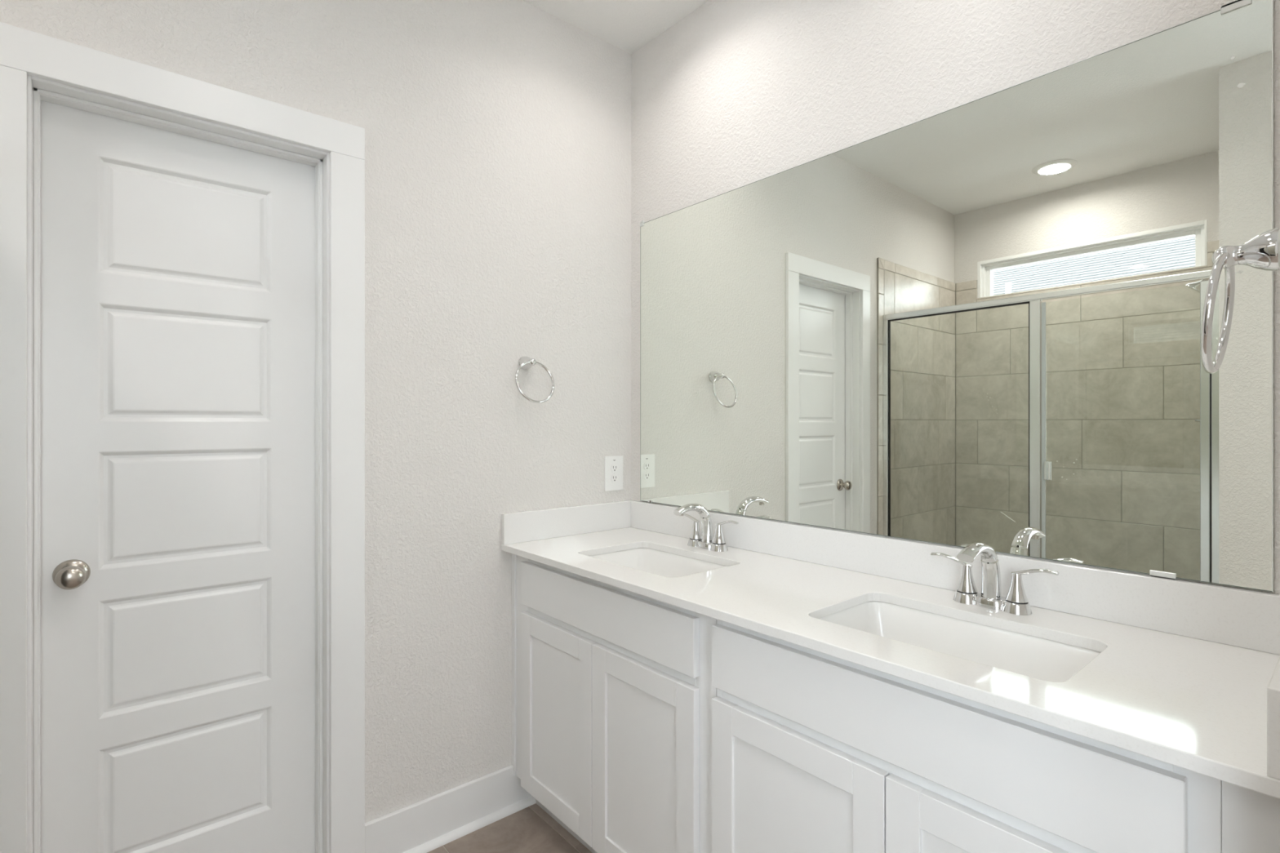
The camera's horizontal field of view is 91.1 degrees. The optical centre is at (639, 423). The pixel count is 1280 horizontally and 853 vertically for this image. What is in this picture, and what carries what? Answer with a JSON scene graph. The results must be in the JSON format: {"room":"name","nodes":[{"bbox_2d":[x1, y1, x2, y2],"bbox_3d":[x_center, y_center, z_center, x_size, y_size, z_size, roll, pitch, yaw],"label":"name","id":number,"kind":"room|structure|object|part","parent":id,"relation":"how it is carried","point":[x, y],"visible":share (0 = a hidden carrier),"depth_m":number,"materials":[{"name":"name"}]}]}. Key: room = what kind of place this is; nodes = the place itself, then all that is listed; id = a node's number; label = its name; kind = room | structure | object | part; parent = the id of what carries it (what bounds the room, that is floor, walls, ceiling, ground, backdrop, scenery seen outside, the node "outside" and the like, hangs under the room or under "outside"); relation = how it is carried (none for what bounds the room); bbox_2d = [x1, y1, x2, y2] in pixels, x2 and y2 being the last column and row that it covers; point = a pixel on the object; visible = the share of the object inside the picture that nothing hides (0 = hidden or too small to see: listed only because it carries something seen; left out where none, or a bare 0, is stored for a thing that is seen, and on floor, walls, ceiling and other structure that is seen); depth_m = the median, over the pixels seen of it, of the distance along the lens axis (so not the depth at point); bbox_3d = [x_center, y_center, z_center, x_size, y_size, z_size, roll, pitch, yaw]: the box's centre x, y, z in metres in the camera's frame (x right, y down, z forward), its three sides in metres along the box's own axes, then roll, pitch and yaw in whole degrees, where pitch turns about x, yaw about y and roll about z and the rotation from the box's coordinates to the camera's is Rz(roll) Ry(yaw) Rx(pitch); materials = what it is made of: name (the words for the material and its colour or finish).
{"room":"bathroom","nodes":[
{"label":"bathroom","id":0,"kind":"room"},
{"bbox_2d":[0,0,631,822],"bbox_3d":[-1.197,-0.075,1.568,3.196,2.768,0.120,0,0,-41],"label":"wall","id":1,"kind":"structure","parent":0,"point":[498,132],"depth_m":2.01,"materials":[{"name":"white paint"}]},
{"bbox_2d":[0,22,364,852],"bbox_3d":[-1.135,0.230,1.609,0.780,2.160,0.138,0,0,-41],"label":"door","id":2,"kind":"structure","parent":1,"relation":"in","point":[182,258],"depth_m":1.60,"materials":[{"name":"white paint"}]},
{"bbox_3d":[-1.318,0.355,1.454,0.067,0.067,0.069,0,0,-41],"label":"knob","id":3,"kind":"part","parent":2,"relation":"part of","materials":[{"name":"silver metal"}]},
{"bbox_2d":[364,764,536,852],"bbox_3d":[-0.409,1.237,2.140,1.013,0.146,0.034,0,0,-41],"label":"baseboard","id":4,"kind":"structure","parent":1,"relation":"attached to","point":[426,825],"depth_m":1.98,"materials":[{"name":"white paint"}]},
{"bbox_2d":[515,355,554,403],"bbox_3d":[-0.369,-0.148,2.132,0.151,0.165,0.097,0,0,-41],"label":"towel ring","id":5,"kind":"object","parent":1,"relation":"attached to","point":[525,362],"visible":1,"depth_m":2.12,"materials":[{"name":"silver metal"}]},
{"bbox_3d":[-0.379,-0.207,2.143,0.048,0.048,0.068,0,0,-41],"label":"mounting post","id":6,"kind":"part","parent":5,"relation":"part of","materials":[{"name":"silver metal"}]},
{"bbox_2d":[604,455,622,491],"bbox_3d":[-0.100,0.194,2.421,0.088,0.133,0.008,0,0,-41],"label":"wall outlet","id":7,"kind":"object","parent":1,"relation":"attached to","point":[613,464],"visible":1,"depth_m":2.42,"materials":[{"name":"white plastic"}]},
{"bbox_2d":[610,474,617,482],"bbox_3d":[-0.098,0.213,2.420,0.034,0.028,0.002,0,0,-41],"label":"receptacle","id":8,"kind":"object","parent":7,"relation":"attached to","point":[614,477],"depth_m":2.42,"materials":[{"name":"grey plastic"}]},
{"bbox_2d":[610,464,617,471],"bbox_3d":[-0.098,0.174,2.420,0.034,0.028,0.002,0,0,-41],"label":"receptacle","id":9,"kind":"object","parent":7,"relation":"attached to","point":[614,468],"depth_m":2.42,"materials":[{"name":"grey plastic"}]},
{"bbox_2d":[426,803,591,852],"bbox_3d":[0.110,1.334,0.040,3.196,0.050,4.140,0,0,-41],"label":"floor","id":10,"kind":"structure","parent":0,"point":[531,829],"depth_m":1.98,"materials":[{"name":"tile"}]},
{"bbox_2d":[511,553,716,852],"bbox_3d":[0.054,0.869,1.943,0.523,0.880,0.934,0,0,-41],"label":"vanity cabinet","id":11,"kind":"object","parent":10,"relation":"on","point":[613,691],"visible":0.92,"depth_m":1.71,"materials":[{"name":"white paint"}]},
{"bbox_3d":[-0.257,0.907,1.920,0.020,0.572,0.394,0,0,-41],"label":"cabinet door","id":12,"kind":"part","parent":11,"relation":"part of","materials":[{"name":"white paint"}]},
{"bbox_3d":[-0.126,0.525,1.767,0.020,0.138,0.796,0,0,-41],"label":"drawer","id":13,"kind":"part","parent":11,"relation":"part of","materials":[{"name":"white paint"}]},
{"bbox_3d":[0.003,0.907,1.616,0.020,0.572,0.400,0,0,-41],"label":"cabinet door","id":14,"kind":"part","parent":11,"relation":"part of","materials":[{"name":"white paint"}]},
{"bbox_2d":[501,500,1279,799],"bbox_3d":[0.350,0.366,1.594,0.570,0.124,1.848,0,0,-41],"label":"countertop","id":15,"kind":"structure","parent":11,"relation":"on","point":[1184,674],"depth_m":1.25,"materials":[{"name":"white stone"}]},
{"bbox_2d":[589,547,726,577],"bbox_3d":[0.048,0.504,1.905,0.327,0.150,0.485,0,0,-41],"label":"undermount sink","id":16,"kind":"object","parent":15,"relation":"in","point":[658,562],"visible":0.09,"depth_m":2.08,"materials":[{"name":"white ceramic"}]},
{"bbox_2d":[673,503,738,551],"bbox_3d":[0.178,0.332,2.016,0.169,0.150,0.260,0,0,-41],"label":"faucet","id":17,"kind":"object","parent":15,"relation":"on","point":[705,540],"visible":1,"depth_m":2.03,"materials":[{"name":"silver metal"}]},
{"bbox_3d":[0.163,0.320,2.116,0.016,0.027,0.089,0,0,-43],"label":"lever","id":18,"kind":"part","parent":17,"relation":"part of","materials":[{"name":"silver metal"}]},
{"bbox_3d":[0.174,0.323,2.013,0.159,0.131,0.041,0,0,-41],"label":"spout","id":19,"kind":"part","parent":17,"relation":"part of","materials":[{"name":"silver metal"}]},
{"bbox_3d":[0.187,0.354,2.092,0.043,0.058,0.043,0,0,-41],"label":"handle","id":20,"kind":"part","parent":17,"relation":"part of","materials":[{"name":"silver metal"}]},
{"bbox_3d":[0.254,0.354,2.014,0.043,0.058,0.043,0,0,-41],"label":"handle","id":21,"kind":"part","parent":17,"relation":"part of","materials":[{"name":"silver metal"}]},
{"bbox_3d":[0.274,0.320,1.986,0.016,0.027,0.089,0,0,-38],"label":"lever","id":22,"kind":"part","parent":17,"relation":"part of","materials":[{"name":"silver metal"}]},
{"bbox_2d":[818,600,1100,682],"bbox_3d":[0.610,0.504,1.248,0.327,0.150,0.511,0,0,-41],"label":"undermount sink","id":23,"kind":"object","parent":15,"relation":"in","point":[1048,660],"visible":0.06,"depth_m":1.35,"materials":[{"name":"white ceramic"}]},
{"bbox_2d":[930,542,1059,615],"bbox_3d":[0.739,0.332,1.360,0.169,0.150,0.260,0,0,-41],"label":"faucet","id":24,"kind":"object","parent":15,"relation":"on","point":[1015,602],"visible":1,"depth_m":1.38,"materials":[{"name":"silver metal"}]},
{"bbox_3d":[0.724,0.320,1.460,0.016,0.027,0.089,0,0,-43],"label":"lever","id":25,"kind":"part","parent":24,"relation":"part of","materials":[{"name":"silver metal"}]},
{"bbox_3d":[0.748,0.354,1.436,0.043,0.058,0.043,0,0,-41],"label":"handle","id":26,"kind":"part","parent":24,"relation":"part of","materials":[{"name":"silver metal"}]},
{"bbox_3d":[0.735,0.323,1.357,0.159,0.131,0.041,0,0,-41],"label":"spout","id":27,"kind":"part","parent":24,"relation":"part of","materials":[{"name":"silver metal"}]},
{"bbox_3d":[0.815,0.354,1.357,0.043,0.058,0.043,0,0,-41],"label":"handle","id":28,"kind":"part","parent":24,"relation":"part of","materials":[{"name":"silver metal"}]},
{"bbox_3d":[0.836,0.320,1.330,0.016,0.027,0.089,0,0,-38],"label":"lever","id":29,"kind":"part","parent":24,"relation":"part of","materials":[{"name":"silver metal"}]},
{"bbox_2d":[711,619,1279,852],"bbox_3d":[0.655,0.869,1.240,0.523,0.880,0.914,0,0,-41],"label":"vanity cabinet","id":30,"kind":"object","parent":10,"relation":"on","point":[813,751],"visible":0.74,"depth_m":1.06,"materials":[{"name":"white paint"}]},
{"bbox_3d":[0.302,0.907,1.266,0.020,0.572,0.411,0,0,-41],"label":"cabinet door","id":31,"kind":"part","parent":30,"relation":"part of","materials":[{"name":"white paint"}]},
{"bbox_3d":[0.568,0.907,0.955,0.020,0.572,0.401,0,0,-41],"label":"cabinet door","id":32,"kind":"part","parent":30,"relation":"part of","materials":[{"name":"white paint"}]},
{"bbox_2d":[522,0,708,53],"bbox_3d":[0.110,-1.509,0.040,3.196,0.100,4.140,0,0,-41],"label":"ceiling","id":33,"kind":"structure","parent":0,"point":[628,25],"depth_m":2.24,"materials":[{"name":"white paint"}]},
{"bbox_2d":[631,0,1279,594],"bbox_3d":[1.317,-0.075,0.994,0.120,2.768,4.020,0,0,-41],"label":"wall","id":34,"kind":"structure","parent":0,"point":[733,95],"depth_m":1.83,"materials":[{"name":"white paint"}]},
{"bbox_2d":[631,500,1279,654],"bbox_3d":[0.559,0.356,1.773,0.020,0.103,1.808,0,0,-41],"label":"backsplash","id":35,"kind":"structure","parent":34,"relation":"attached to","point":[1232,616],"depth_m":1.37,"materials":[{"name":"white stone"}]},
{"bbox_2d":[640,0,1273,591],"bbox_3d":[0.564,-0.238,1.774,0.010,1.088,1.730,0,0,-41],"label":"wall mirror","id":36,"kind":"object","parent":34,"relation":"attached to","point":[980,320],"visible":0.88,"depth_m":1.44,"materials":[{"name":"silver mirror"}]},
{"bbox_3d":[0.942,-0.075,0.811,0.690,2.768,0.110,0,0,-41],"label":"wall","id":37,"kind":"structure","parent":0,"visible":0},
{"bbox_2d":[1200,227,1279,373],"bbox_3d":[0.761,-0.151,0.784,0.154,0.175,0.082,0,0,-41],"label":"towel ring","id":38,"kind":"object","parent":37,"relation":"attached to","point":[1262,251],"visible":1,"depth_m":0.77,"materials":[{"name":"silver metal"}]},
{"bbox_3d":[0.763,-0.212,0.781,0.054,0.054,0.076,0,0,-41],"label":"mounting post","id":39,"kind":"part","parent":38,"relation":"part of","materials":[{"name":"silver metal"}]}
]}

